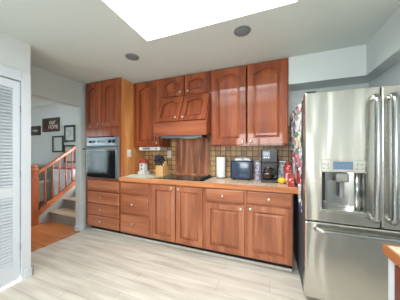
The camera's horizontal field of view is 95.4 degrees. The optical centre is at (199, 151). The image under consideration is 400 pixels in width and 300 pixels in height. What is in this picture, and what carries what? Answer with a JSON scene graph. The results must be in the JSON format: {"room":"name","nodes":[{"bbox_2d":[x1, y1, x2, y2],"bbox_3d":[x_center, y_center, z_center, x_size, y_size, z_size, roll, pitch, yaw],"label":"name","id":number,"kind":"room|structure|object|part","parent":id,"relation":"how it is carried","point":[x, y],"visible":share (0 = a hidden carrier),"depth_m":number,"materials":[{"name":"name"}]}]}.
{"room":"kitchen","nodes":[
{"label":"kitchen","id":0,"kind":"room"},
{"bbox_2d":[0,88,10,148],"bbox_3d":[-2.202,0.292,1.212,0.020,2.035,1.485,0,0,21],"label":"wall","id":1,"kind":"structure","parent":0,"point":[0,88],"depth_m":1.83,"materials":[{"name":"grey paint"}]},
{"bbox_2d":[0,32,30,278],"bbox_3d":[-2.788,0.085,0.300,0.660,2.450,3.763,0,0,21],"label":"wall","id":2,"kind":"structure","parent":0,"point":[15,54],"depth_m":1.84,"materials":[{"name":"paint"}]},
{"bbox_2d":[0,77,20,288],"bbox_3d":[-1.916,0.291,1.692,0.049,2.013,0.386,0,0,21],"label":"door","id":3,"kind":"structure","parent":2,"relation":"in","point":[10,172],"depth_m":1.79,"materials":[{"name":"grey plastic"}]},
{"bbox_2d":[0,65,30,279],"bbox_3d":[-2.079,0.245,1.206,0.014,2.130,1.561,0,0,21],"label":"trim","id":4,"kind":"structure","parent":2,"relation":"attached to","point":[25,78],"depth_m":1.89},
{"bbox_2d":[24,266,32,278],"bbox_3d":[-1.858,1.268,1.933,0.146,0.085,0.077,0,0,21],"label":"baseboard","id":5,"kind":"structure","parent":2,"relation":"attached to","point":[29,272],"depth_m":1.90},
{"bbox_2d":[31,97,56,106],"bbox_3d":[-4.416,-1.380,3.061,4.360,0.100,3.950,0,0,21],"label":"ceiling","id":6,"kind":"structure","parent":0,"point":[35,102],"depth_m":4.89,"materials":[{"name":"paint"}]},
{"bbox_2d":[31,103,75,166],"bbox_3d":[-3.691,-0.010,4.952,4.360,2.640,0.100,0,0,21],"label":"wall","id":7,"kind":"structure","parent":0,"point":[41,145],"depth_m":5.12,"materials":[{"name":"paint"}]},
{"bbox_2d":[31,126,40,135],"bbox_3d":[-4.835,-0.620,5.319,0.540,0.270,0.033,0,0,21],"label":"wall sign","id":8,"kind":"object","parent":7,"relation":"attached to","point":[35,130],"visible":0.83,"depth_m":5.29,"materials":[{"name":"black wood"}]},
{"bbox_2d":[42,117,59,131],"bbox_3d":[-4.153,-0.755,5.059,0.740,0.385,0.029,0,0,21],"label":"wall sign","id":9,"kind":"object","parent":7,"relation":"attached to","point":[48,124],"visible":1,"depth_m":5.04,"materials":[{"name":"brown wood"}]},
{"bbox_2d":[52,136,63,151],"bbox_3d":[-3.867,-0.215,4.952,0.450,0.450,0.024,0,0,21],"label":"picture frame","id":10,"kind":"object","parent":7,"relation":"attached to","point":[57,141],"visible":1,"depth_m":4.94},
{"bbox_2d":[54,137,61,150],"bbox_3d":[-3.865,-0.215,4.958,0.360,0.360,0.011,0,0,21],"label":"print","id":11,"kind":"object","parent":10,"relation":"attached to","point":[57,140],"depth_m":4.95},
{"bbox_2d":[64,125,75,141],"bbox_3d":[-3.424,-0.485,4.782,0.410,0.440,0.024,0,0,21],"label":"picture frame","id":12,"kind":"object","parent":7,"relation":"attached to","point":[69,130],"visible":1,"depth_m":4.77,"materials":[{"name":"black wood"}]},
{"bbox_2d":[66,127,72,139],"bbox_3d":[-3.421,-0.485,4.788,0.320,0.350,0.011,0,0,21],"label":"print","id":13,"kind":"object","parent":12,"relation":"attached to","point":[69,130],"depth_m":4.79},
{"bbox_2d":[64,145,75,162],"bbox_3d":[-3.414,0.050,4.778,0.460,0.470,0.024,0,0,21],"label":"picture frame","id":14,"kind":"object","parent":7,"relation":"attached to","point":[66,147],"visible":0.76,"depth_m":4.77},
{"bbox_2d":[65,147,73,160],"bbox_3d":[-3.412,0.050,4.784,0.370,0.380,0.011,0,0,21],"label":"print","id":15,"kind":"object","parent":14,"relation":"attached to","point":[69,158],"depth_m":4.79},
{"bbox_2d":[31,65,90,228],"bbox_3d":[-2.086,0.085,2.881,0.120,2.450,1.557,0,0,21],"label":"wall","id":16,"kind":"structure","parent":0,"point":[45,85],"depth_m":2.96,"materials":[{"name":"paint"}]},
{"bbox_2d":[31,231,79,251],"bbox_3d":[-2.156,1.304,2.567,0.055,0.012,0.923,0,0,21],"label":"trim","id":17,"kind":"structure","parent":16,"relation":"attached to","point":[73,233],"depth_m":2.64,"materials":[{"name":"brown wood"}]},
{"bbox_2d":[75,225,84,231],"bbox_3d":[-2.015,1.268,3.047,0.134,0.085,0.074,0,0,21],"label":"baseboard","id":18,"kind":"structure","parent":16,"relation":"attached to","point":[77,228],"depth_m":3.02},
{"bbox_2d":[89,227,291,271],"bbox_3d":[-0.434,1.295,2.542,3.088,0.030,0.013,0,0,21],"label":"baseboard","id":19,"kind":"structure","parent":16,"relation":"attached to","point":[110,232],"depth_m":2.36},
{"bbox_2d":[0,201,320,299],"bbox_3d":[-2.712,1.360,1.389,8.740,0.100,5.850,0,0,21],"label":"floor","id":20,"kind":"structure","parent":0,"point":[87,264],"depth_m":1.95,"materials":[{"name":"beige wood"}]},
{"bbox_2d":[34,164,56,202],"bbox_3d":[-4.020,0.810,4.344,0.820,1.000,0.730,0,0,21],"label":"armchair","id":21,"kind":"object","parent":20,"relation":"on","point":[48,170],"visible":0.25,"depth_m":4.34,"materials":[{"name":"green fabric"}]},
{"bbox_3d":[-3.922,0.740,4.601,0.740,0.860,0.180,0,0,21],"label":"backrest","id":22,"kind":"part","parent":21,"relation":"part of","materials":[{"name":"green fabric"}]},
{"bbox_3d":[-3.708,0.920,4.181,0.120,0.500,0.650,0,0,21],"label":"armrest","id":23,"kind":"part","parent":21,"relation":"part of","materials":[{"name":"green fabric"}]},
{"bbox_2d":[31,145,75,226],"bbox_3d":[-2.756,0.402,3.816,0.142,1.816,1.351,0,0,21],"label":"stair railing","id":24,"kind":"object","parent":20,"relation":"on","point":[38,216],"visible":0.56,"depth_m":3.44,"materials":[{"name":"orange wood"}]},
{"bbox_3d":[-2.972,0.767,3.251,0.142,1.085,0.142,0,0,21],"label":"newel post","id":25,"kind":"part","parent":24,"relation":"part of","materials":[{"name":"orange wood"}]},
{"bbox_3d":[-2.734,-0.048,3.872,0.068,0.917,1.230,0,0,21],"label":"handrail","id":26,"kind":"part","parent":24,"relation":"part of","materials":[{"name":"orange wood"}]},
{"bbox_2d":[48,196,75,225],"bbox_3d":[-2.271,0.950,3.774,0.855,0.720,1.070,0,0,21],"label":"staircase","id":27,"kind":"structure","parent":20,"relation":"on","point":[66,215],"depth_m":3.40,"materials":[{"name":"beige carpet"}]},
{"bbox_2d":[51,166,75,195],"bbox_3d":[-3.125,0.835,4.402,0.730,0.950,0.460,0,0,21],"label":"base cabinet","id":28,"kind":"object","parent":20,"relation":"on","point":[62,168],"visible":0.34,"depth_m":4.20,"materials":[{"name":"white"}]},
{"bbox_3d":[-3.359,0.840,4.259,0.315,0.820,0.016,0,0,21],"label":"door","id":29,"kind":"part","parent":28,"relation":"part of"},
{"bbox_3d":[-3.051,0.840,4.141,0.325,0.820,0.016,0,0,21],"label":"door","id":30,"kind":"part","parent":28,"relation":"part of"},
{"bbox_2d":[85,77,143,233],"bbox_3d":[-1.462,0.087,3.139,0.740,2.446,0.622,0,0,21],"label":"tall cabinet","id":31,"kind":"object","parent":20,"relation":"on","point":[109,104],"visible":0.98,"depth_m":2.88,"materials":[{"name":"brown wood"}]},
{"bbox_3d":[-1.727,-0.752,2.954,0.348,0.725,0.024,0,0,21],"label":"door","id":32,"kind":"part","parent":31,"relation":"part of","materials":[{"name":"brown wood"}]},
{"bbox_3d":[-1.728,-0.752,2.952,0.194,0.571,0.018,0,0,21],"label":"raised panel","id":33,"kind":"part","parent":31,"relation":"part of","materials":[{"name":"brown wood"}]},
{"bbox_2d":[82,136,118,178],"bbox_3d":[-1.474,0.092,3.099,0.697,0.655,0.590,0,0,21],"label":"wall oven","id":34,"kind":"object","parent":31,"relation":"in","point":[103,152],"visible":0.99,"depth_m":2.86,"materials":[{"name":"black glass"}]},
{"bbox_3d":[-1.551,-0.165,2.888,0.665,0.140,0.014,0,0,21],"label":"control panel","id":35,"kind":"part","parent":34,"relation":"part of","materials":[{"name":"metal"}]},
{"bbox_3d":[-1.234,0.090,2.767,0.011,0.650,0.015,0,0,21],"label":"trim","id":36,"kind":"part","parent":34,"relation":"part of","materials":[{"name":"grey plastic"}]},
{"bbox_3d":[-1.552,0.035,2.907,0.739,2.341,0.018,0,0,21],"label":"frame","id":37,"kind":"part","parent":31,"relation":"part of","materials":[{"name":"brown wood"}]},
{"bbox_3d":[-1.541,1.113,2.885,0.655,0.163,0.020,0,0,21],"label":"drawer","id":38,"kind":"part","parent":31,"relation":"part of","materials":[{"name":"brown wood"}]},
{"bbox_3d":[-1.541,0.926,2.885,0.655,0.168,0.020,0,0,21],"label":"drawer","id":39,"kind":"part","parent":31,"relation":"part of","materials":[{"name":"brown wood"}]},
{"bbox_3d":[-1.541,0.733,2.885,0.655,0.175,0.020,0,0,21],"label":"drawer","id":40,"kind":"part","parent":31,"relation":"part of","materials":[{"name":"brown wood"}]},
{"bbox_3d":[-1.390,-0.752,2.822,0.194,0.571,0.018,0,0,21],"label":"raised panel","id":41,"kind":"part","parent":31,"relation":"part of","materials":[{"name":"brown wood"}]},
{"bbox_3d":[-1.389,-0.752,2.824,0.348,0.725,0.024,0,0,21],"label":"door","id":42,"kind":"part","parent":31,"relation":"part of","materials":[{"name":"brown wood"}]},
{"bbox_3d":[-1.114,0.037,3.043,0.020,2.346,0.553,0,0,21],"label":"panel","id":43,"kind":"part","parent":31,"relation":"part of","materials":[{"name":"brown wood"}]},
{"bbox_2d":[120,181,153,239],"bbox_3d":[-0.861,0.874,2.909,0.544,0.872,0.622,0,0,21],"label":"base cabinet","id":44,"kind":"object","parent":20,"relation":"on","point":[135,197],"visible":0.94,"depth_m":2.64,"materials":[{"name":"brown wood"}]},
{"bbox_3d":[-0.959,1.058,2.657,0.498,0.265,0.020,0,0,21],"label":"drawer","id":45,"kind":"part","parent":44,"relation":"part of","materials":[{"name":"brown wood"}]},
{"bbox_3d":[-0.959,0.770,2.657,0.498,0.270,0.020,0,0,21],"label":"drawer","id":46,"kind":"part","parent":44,"relation":"part of","materials":[{"name":"brown wood"}]},
{"bbox_3d":[-0.959,0.534,2.657,0.498,0.152,0.020,0,0,21],"label":"drawer","id":47,"kind":"part","parent":44,"relation":"part of","materials":[{"name":"brown wood"}]},
{"bbox_2d":[119,173,297,193],"bbox_3d":[0.008,0.407,2.587,2.398,0.058,0.600,0,0,21],"label":"countertop","id":48,"kind":"structure","parent":44,"relation":"on","point":[226,183],"depth_m":2.26,"materials":[{"name":"beige tile"}]},
{"bbox_2d":[124,174,153,177],"bbox_3d":[-0.932,0.362,2.832,0.434,0.035,0.244,0,0,21],"label":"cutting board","id":49,"kind":"object","parent":48,"relation":"on","point":[131,175],"visible":0.98,"depth_m":2.78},
{"bbox_2d":[138,157,148,174],"bbox_3d":[-0.946,0.230,3.046,0.170,0.299,0.162,0,0,21],"label":"canister","id":50,"kind":"object","parent":48,"relation":"on","point":[143,162],"visible":0.89,"depth_m":3.00,"materials":[{"name":"white ceramic"}]},
{"bbox_3d":[-0.946,0.130,3.046,0.170,0.100,0.162,0,0,21],"label":"roof lid","id":51,"kind":"part","parent":50,"relation":"part of","materials":[{"name":"red ceramic"}]},
{"bbox_2d":[154,154,168,176],"bbox_3d":[-0.620,0.207,2.879,0.152,0.344,0.228,0,0,21],"label":"knife block","id":52,"kind":"object","parent":48,"relation":"on","point":[162,169],"visible":0.98,"depth_m":2.82,"materials":[{"name":"brown wood"}]},
{"bbox_2d":[155,174,212,180],"bbox_3d":[-0.222,0.360,2.688,0.740,0.038,0.460,0,0,21],"label":"cooktop","id":53,"kind":"object","parent":48,"relation":"in","point":[171,176],"visible":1,"depth_m":2.65,"materials":[{"name":"black glass"}]},
{"bbox_2d":[216,155,225,178],"bbox_3d":[0.308,0.213,2.667,0.140,0.332,0.140,0,0,21],"label":"paper towel holder","id":54,"kind":"object","parent":48,"relation":"on","point":[220,161],"visible":1,"depth_m":2.61,"materials":[{"name":"white paper"}]},
{"bbox_2d":[230,160,252,180],"bbox_3d":[0.568,0.248,2.514,0.304,0.262,0.155,0,0,21],"label":"toaster","id":55,"kind":"object","parent":48,"relation":"on","point":[239,169],"visible":0.96,"depth_m":2.44,"materials":[{"name":"blue metal"}]},
{"bbox_2d":[233,157,251,160],"bbox_3d":[0.582,0.092,2.508,0.264,0.047,0.124,0,0,21],"label":"packet","id":56,"kind":"object","parent":55,"relation":"on","point":[240,158],"visible":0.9,"depth_m":2.48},
{"bbox_2d":[254,160,260,179],"bbox_3d":[0.791,0.241,2.492,0.098,0.275,0.098,0,0,21],"label":"patterned canister","id":57,"kind":"object","parent":48,"relation":"on","point":[257,164],"visible":0.91,"depth_m":2.45,"materials":[{"name":"grey plastic"}]},
{"bbox_2d":[261,149,277,182],"bbox_3d":[0.898,0.172,2.354,0.200,0.414,0.240,0,0,21],"label":"coffee maker","id":58,"kind":"object","parent":48,"relation":"on","point":[269,157],"visible":0.97,"depth_m":2.27,"materials":[{"name":"black plastic"}]},
{"bbox_3d":[0.926,0.163,2.427,0.200,0.365,0.085,0,0,21],"label":"water tank","id":59,"kind":"part","parent":58,"relation":"part of","materials":[{"name":"black plastic"}]},
{"bbox_2d":[277,177,285,182],"bbox_3d":[0.986,0.342,2.192,0.085,0.073,0.084,0,0,-22],"label":"lemon","id":60,"kind":"object","parent":48,"relation":"on","point":[281,179],"visible":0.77,"depth_m":2.17,"materials":[{"name":"yellow food"}]},
{"bbox_2d":[278,160,286,177],"bbox_3d":[1.077,0.244,2.372,0.106,0.269,0.101,0,0,21],"label":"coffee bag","id":61,"kind":"object","parent":48,"relation":"on","point":[281,164],"visible":0.66,"depth_m":2.35,"materials":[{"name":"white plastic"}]},
{"bbox_2d":[284,162,291,182],"bbox_3d":[1.079,0.253,2.231,0.084,0.252,0.084,0,0,21],"label":"jar","id":62,"kind":"object","parent":48,"relation":"on","point":[287,168],"visible":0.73,"depth_m":2.20,"materials":[{"name":"red ceramic"}]},
{"bbox_2d":[288,174,293,186],"bbox_3d":[1.004,0.312,2.013,0.057,0.134,0.102,0,0,21],"label":"box","id":63,"kind":"object","parent":48,"relation":"on","point":[290,176],"visible":1,"depth_m":1.97,"materials":[{"name":"cardboard"}]},
{"bbox_2d":[151,183,206,250],"bbox_3d":[-0.226,0.874,2.665,0.811,0.872,0.622,0,0,21],"label":"base cabinet","id":64,"kind":"object","parent":20,"relation":"on","point":[177,211],"visible":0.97,"depth_m":2.39,"materials":[{"name":"brown wood"}]},
{"bbox_3d":[-0.503,0.824,2.484,0.376,0.743,0.024,0,0,21],"label":"door","id":65,"kind":"part","parent":64,"relation":"part of","materials":[{"name":"brown wood"}]},
{"bbox_3d":[-0.504,0.824,2.482,0.248,0.615,0.018,0,0,21],"label":"raised panel","id":66,"kind":"part","parent":64,"relation":"part of","materials":[{"name":"brown wood"}]},
{"bbox_3d":[-0.140,0.824,2.345,0.378,0.743,0.024,0,0,21],"label":"door","id":67,"kind":"part","parent":64,"relation":"part of","materials":[{"name":"brown wood"}]},
{"bbox_3d":[-0.141,0.824,2.343,0.250,0.615,0.018,0,0,21],"label":"raised panel","id":68,"kind":"part","parent":64,"relation":"part of","materials":[{"name":"brown wood"}]},
{"bbox_2d":[205,187,246,259],"bbox_3d":[0.388,0.874,2.429,0.502,0.872,0.622,0,0,21],"label":"base cabinet","id":69,"kind":"object","parent":20,"relation":"on","point":[225,209],"visible":0.94,"depth_m":2.17,"materials":[{"name":"brown wood"}]},
{"bbox_3d":[0.292,0.910,2.177,0.343,0.442,0.018,0,0,21],"label":"raised panel","id":70,"kind":"part","parent":69,"relation":"part of","materials":[{"name":"brown wood"}]},
{"bbox_3d":[0.292,0.526,2.177,0.471,0.157,0.020,0,0,21],"label":"drawer","id":71,"kind":"part","parent":69,"relation":"part of","materials":[{"name":"brown wood"}]},
{"bbox_3d":[0.293,0.910,2.179,0.471,0.570,0.024,0,0,21],"label":"door","id":72,"kind":"part","parent":69,"relation":"part of","materials":[{"name":"brown wood"}]},
{"bbox_2d":[246,190,292,268],"bbox_3d":[0.850,0.874,2.252,0.482,0.872,0.622,0,0,21],"label":"base cabinet","id":73,"kind":"object","parent":20,"relation":"on","point":[269,215],"visible":0.98,"depth_m":1.99,"materials":[{"name":"brown wood"}]},
{"bbox_3d":[0.756,0.516,1.999,0.465,0.144,0.020,0,0,21],"label":"drawer","id":74,"kind":"part","parent":73,"relation":"part of","materials":[{"name":"brown wood"}]},
{"bbox_3d":[0.756,0.900,1.999,0.337,0.462,0.018,0,0,21],"label":"raised panel","id":75,"kind":"part","parent":73,"relation":"part of","materials":[{"name":"brown wood"}]},
{"bbox_2d":[293,84,399,299],"bbox_3d":[1.530,0.391,1.761,1.025,1.838,0.976,0,0,21],"label":"refrigerator","id":76,"kind":"object","parent":20,"relation":"on","point":[350,138],"visible":0.99,"depth_m":1.47,"materials":[{"name":"silver metal"}]},
{"bbox_2d":[292,110,294,121],"bbox_3d":[1.052,-0.410,2.017,0.017,0.123,0.166,0,0,12],"label":"photo","id":77,"kind":"object","parent":76,"relation":"attached to","point":[293,111],"visible":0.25,"depth_m":2.06},
{"bbox_2d":[293,136,294,151],"bbox_3d":[1.045,-0.090,1.987,0.017,0.199,0.193,0,0,13],"label":"paper note","id":78,"kind":"object","parent":76,"relation":"attached to","point":[293,136],"visible":0.16,"depth_m":2.05,"materials":[{"name":"white paper"}]},
{"bbox_2d":[292,152,296,168],"bbox_3d":[1.045,0.090,1.998,0.017,0.187,0.172,0,0,12],"label":"photo","id":79,"kind":"object","parent":76,"relation":"attached to","point":[293,153],"visible":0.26,"depth_m":2.05},
{"bbox_2d":[293,121,296,135],"bbox_3d":[1.053,-0.270,1.995,0.017,0.189,0.183,0,0,13],"label":"photo","id":80,"kind":"object","parent":76,"relation":"attached to","point":[293,121],"visible":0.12,"depth_m":2.05},
{"bbox_2d":[295,168,297,183],"bbox_3d":[1.056,0.260,1.994,0.020,0.172,0.163,0,0,15],"label":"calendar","id":81,"kind":"object","parent":76,"relation":"attached to","point":[295,168],"visible":0.53,"depth_m":2.03,"materials":[{"name":"white paper"}]},
{"bbox_2d":[294,131,300,147],"bbox_3d":[0.977,-0.120,1.821,0.017,0.168,0.181,0,0,13],"label":"greeting card","id":82,"kind":"object","parent":76,"relation":"attached to","point":[298,134],"visible":1,"depth_m":1.81,"materials":[{"name":"paper"}]},
{"bbox_2d":[295,113,300,131],"bbox_3d":[0.984,-0.290,1.829,0.017,0.170,0.164,0,0,12],"label":"photo","id":83,"kind":"object","parent":76,"relation":"attached to","point":[298,117],"visible":0.96,"depth_m":1.82},
{"bbox_2d":[295,104,300,115],"bbox_3d":[0.999,-0.420,1.855,0.017,0.118,0.159,0,0,12],"label":"paper note","id":84,"kind":"object","parent":76,"relation":"attached to","point":[298,108],"visible":0.85,"depth_m":1.85,"materials":[{"name":"white paper"}]},
{"bbox_2d":[295,147,301,166],"bbox_3d":[0.989,0.050,1.827,0.017,0.195,0.170,0,0,12],"label":"photo","id":85,"kind":"object","parent":76,"relation":"attached to","point":[298,151],"visible":0.86,"depth_m":1.83},
{"bbox_2d":[298,183,300,201],"bbox_3d":[0.984,0.390,1.818,0.022,0.179,0.169,0,0,21],"label":"greeting card","id":86,"kind":"object","parent":76,"relation":"attached to","point":[299,184],"visible":0.93,"depth_m":1.80,"materials":[{"name":"white paper"}]},
{"bbox_2d":[297,166,301,184],"bbox_3d":[0.987,0.230,1.827,0.020,0.172,0.173,0,0,16],"label":"greeting card","id":87,"kind":"object","parent":76,"relation":"attached to","point":[299,170],"visible":0.94,"depth_m":1.81,"materials":[{"name":"red paper"}]},
{"bbox_2d":[299,199,301,212],"bbox_3d":[0.996,0.530,1.824,0.022,0.137,0.147,0,0,21],"label":"paper note","id":88,"kind":"object","parent":76,"relation":"attached to","point":[300,203],"visible":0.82,"depth_m":1.80,"materials":[{"name":"paper"}]},
{"bbox_3d":[1.018,0.313,1.530,0.008,0.310,0.012,0,0,21],"label":"dispenser trim","id":89,"kind":"part","parent":76,"relation":"part of","materials":[{"name":"silver metal"}]},
{"bbox_3d":[1.164,0.039,1.527,0.509,1.098,0.085,0,0,21],"label":"door","id":90,"kind":"part","parent":76,"relation":"part of","materials":[{"name":"silver metal"}]},
{"bbox_3d":[1.160,0.112,1.476,0.315,0.093,0.012,0,0,21],"label":"control panel","id":91,"kind":"part","parent":76,"relation":"part of","materials":[{"name":"silver metal"}]},
{"bbox_3d":[1.405,0.923,1.434,1.025,0.654,0.085,0,0,21],"label":"freezer drawer","id":92,"kind":"part","parent":76,"relation":"part of","materials":[{"name":"silver metal"}]},
{"bbox_3d":[1.381,0.646,1.352,0.926,0.036,0.083,0,0,21],"label":"handle","id":93,"kind":"part","parent":76,"relation":"part of","materials":[{"name":"silver metal"}]},
{"bbox_3d":[1.302,0.313,1.422,0.010,0.310,0.012,0,0,21],"label":"dispenser trim","id":94,"kind":"part","parent":76,"relation":"part of","materials":[{"name":"silver metal"}]},
{"bbox_3d":[1.325,0.050,1.367,0.046,0.986,0.095,0,0,21],"label":"handle","id":95,"kind":"part","parent":76,"relation":"part of","materials":[{"name":"silver metal"}]},
{"bbox_3d":[1.645,0.039,1.342,0.510,1.098,0.085,0,0,21],"label":"door","id":96,"kind":"part","parent":76,"relation":"part of","materials":[{"name":"silver metal"}]},
{"bbox_3d":[1.418,0.050,1.332,0.046,0.986,0.095,0,0,21],"label":"handle","id":97,"kind":"part","parent":76,"relation":"part of","materials":[{"name":"silver metal"}]},
{"bbox_2d":[383,244,399,299],"bbox_3d":[0.966,0.853,0.015,0.884,0.914,1.320,0,0,21],"label":"kitchen island","id":98,"kind":"object","parent":20,"relation":"on","point":[392,252],"visible":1,"depth_m":0.74,"materials":[{"name":"brown wood"}]},
{"bbox_3d":[0.966,0.417,0.015,0.884,0.042,1.320,0,0,21],"label":"edge trim","id":99,"kind":"part","parent":98,"relation":"part of","materials":[{"name":"brown wood"}]},
{"bbox_3d":[0.555,0.828,0.154,0.008,0.765,1.205,0,0,21],"label":"panel","id":100,"kind":"part","parent":98,"relation":"part of","materials":[{"name":"brown wood"}]},
{"bbox_2d":[0,0,399,84],"bbox_3d":[-0.697,-1.200,0.332,4.420,0.120,5.520,0,0,21],"label":"ceiling","id":101,"kind":"structure","parent":0,"point":[81,41],"depth_m":1.75,"materials":[{"name":"paint"}]},
{"bbox_2d":[125,53,138,60],"bbox_3d":[-0.812,-1.137,2.183,0.160,0.006,0.160,0,0,21],"label":"recessed light","id":102,"kind":"object","parent":101,"relation":"in","point":[130,56],"visible":1,"depth_m":2.18,"materials":[{"name":"grey metal"}]},
{"bbox_2d":[118,0,246,28],"bbox_3d":[-0.100,-1.375,1.111,1.450,0.230,1.183,0,0,21],"label":"window","id":103,"kind":"structure","parent":101,"relation":"attached to","point":[168,11],"depth_m":1.74,"materials":[{"name":"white glass"}]},
{"bbox_3d":[-0.100,-1.422,1.111,1.367,0.024,1.100,0,0,21],"label":"frame","id":104,"kind":"part","parent":103,"relation":"part of","materials":[{"name":"white"}]},
{"bbox_2d":[234,25,250,36],"bbox_3d":[0.399,-1.137,1.716,0.160,0.006,0.160,0,0,21],"label":"recessed light","id":105,"kind":"object","parent":101,"relation":"in","point":[244,30],"visible":1,"depth_m":1.71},
{"bbox_2d":[288,83,368,125],"bbox_3d":[0.249,0.085,2.882,4.480,2.450,0.120,0,0,21],"label":"wall","id":106,"kind":"structure","parent":0,"point":[295,98],"depth_m":2.40,"materials":[{"name":"paint"}]},
{"bbox_2d":[134,79,170,146],"bbox_3d":[-0.811,-0.609,3.038,0.543,1.054,0.329,0,0,21],"label":"upper cabinet","id":107,"kind":"object","parent":106,"relation":"attached to","point":[147,95],"visible":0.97,"depth_m":2.91,"materials":[{"name":"brown wood"}]},
{"bbox_3d":[-0.840,-0.610,2.919,0.460,1.020,0.024,0,0,21],"label":"door","id":108,"kind":"part","parent":107,"relation":"part of","materials":[{"name":"brown wood"}]},
{"bbox_3d":[-0.841,-0.610,2.917,0.312,0.872,0.018,0,0,21],"label":"raised panel","id":109,"kind":"part","parent":107,"relation":"part of","materials":[{"name":"brown wood"}]},
{"bbox_2d":[139,147,166,149],"bbox_3d":[-0.785,-0.054,3.047,0.410,0.053,0.233,0,0,21],"label":"radio","id":110,"kind":"object","parent":107,"relation":"attached to","point":[140,148],"visible":0.97,"depth_m":2.95,"materials":[{"name":"white plastic"}]},
{"bbox_2d":[154,93,210,138],"bbox_3d":[-0.214,-0.506,2.708,0.803,0.628,0.473,0,0,21],"label":"range hood","id":111,"kind":"object","parent":106,"relation":"attached to","point":[187,117],"visible":1,"depth_m":2.53,"materials":[{"name":"brown wood"}]},
{"bbox_3d":[-0.445,-0.621,2.664,0.384,0.419,0.024,0,-24,21],"label":"door","id":112,"kind":"part","parent":111,"relation":"part of","materials":[{"name":"brown wood"}]},
{"bbox_3d":[-0.445,-0.622,2.663,0.244,0.279,0.018,0,-24,21],"label":"raised panel","id":113,"kind":"part","parent":111,"relation":"part of","materials":[{"name":"brown wood"}]},
{"bbox_3d":[-0.074,-0.621,2.522,0.386,0.419,0.024,0,-24,21],"label":"door","id":114,"kind":"part","parent":111,"relation":"part of","materials":[{"name":"brown wood"}]},
{"bbox_3d":[-0.075,-0.622,2.520,0.246,0.279,0.018,0,-24,21],"label":"raised panel","id":115,"kind":"part","parent":111,"relation":"part of","materials":[{"name":"brown wood"}]},
{"bbox_2d":[162,71,210,98],"bbox_3d":[-0.180,-0.981,2.796,0.803,0.311,0.329,0,0,21],"label":"upper cabinet","id":116,"kind":"object","parent":106,"relation":"attached to","point":[197,83],"visible":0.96,"depth_m":2.66,"materials":[{"name":"brown wood"}]},
{"bbox_3d":[-0.411,-0.981,2.752,0.256,0.158,0.018,0,0,21],"label":"raised panel","id":117,"kind":"part","parent":116,"relation":"part of","materials":[{"name":"brown wood"}]},
{"bbox_3d":[-0.410,-0.981,2.754,0.380,0.282,0.024,0,0,21],"label":"door","id":118,"kind":"part","parent":116,"relation":"part of","materials":[{"name":"brown wood"}]},
{"bbox_3d":[-0.043,-0.981,2.611,0.257,0.158,0.018,0,0,21],"label":"raised panel","id":119,"kind":"part","parent":116,"relation":"part of","materials":[{"name":"brown wood"}]},
{"bbox_3d":[-0.042,-0.981,2.613,0.381,0.282,0.024,0,0,21],"label":"door","id":120,"kind":"part","parent":116,"relation":"part of","materials":[{"name":"brown wood"}]},
{"bbox_2d":[174,136,210,175],"bbox_3d":[-0.132,0.064,2.941,0.642,0.628,0.025,0,0,21],"label":"backsplash panel","id":121,"kind":"object","parent":106,"relation":"attached to","point":[192,156],"visible":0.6,"depth_m":2.93,"materials":[{"name":"brown wood"}]},
{"bbox_2d":[144,126,289,178],"bbox_3d":[0.124,0.015,2.861,2.418,0.730,0.008,0,0,21],"label":"backsplash","id":122,"kind":"structure","parent":106,"relation":"attached to","point":[253,153],"depth_m":2.75,"materials":[{"name":"tile"}]},
{"bbox_2d":[211,58,287,146],"bbox_3d":[0.652,-0.609,2.476,0.976,1.054,0.329,0,0,21],"label":"upper cabinet","id":123,"kind":"object","parent":106,"relation":"attached to","point":[249,103],"visible":1,"depth_m":2.34,"materials":[{"name":"brown wood"}]},
{"bbox_3d":[0.383,-0.610,2.447,0.316,0.876,0.018,0,0,21],"label":"raised panel","id":124,"kind":"part","parent":123,"relation":"part of","materials":[{"name":"brown wood"}]},
{"bbox_3d":[0.383,-0.610,2.449,0.464,1.024,0.024,0,0,21],"label":"door","id":125,"kind":"part","parent":123,"relation":"part of","materials":[{"name":"brown wood"}]},
{"bbox_3d":[0.833,-0.610,2.277,0.468,1.024,0.024,0,0,21],"label":"door","id":126,"kind":"part","parent":123,"relation":"part of","materials":[{"name":"brown wood"}]},
{"bbox_3d":[0.833,-0.610,2.275,0.320,0.876,0.018,0,0,21],"label":"raised panel","id":127,"kind":"part","parent":123,"relation":"part of","materials":[{"name":"brown wood"}]},
{"bbox_2d":[288,8,399,91],"bbox_3d":[1.256,-0.977,1.456,0.878,0.326,1.819,0,0,21],"label":"soffit","id":128,"kind":"structure","parent":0,"point":[361,64],"depth_m":2.00,"materials":[{"name":"paint"}]},
{"bbox_2d":[369,62,399,86],"bbox_3d":[1.783,-0.850,1.254,0.250,0.580,1.819,0,0,21],"label":"wall","id":129,"kind":"structure","parent":0,"point":[391,76],"depth_m":1.78,"materials":[{"name":"paint"}]}
]}

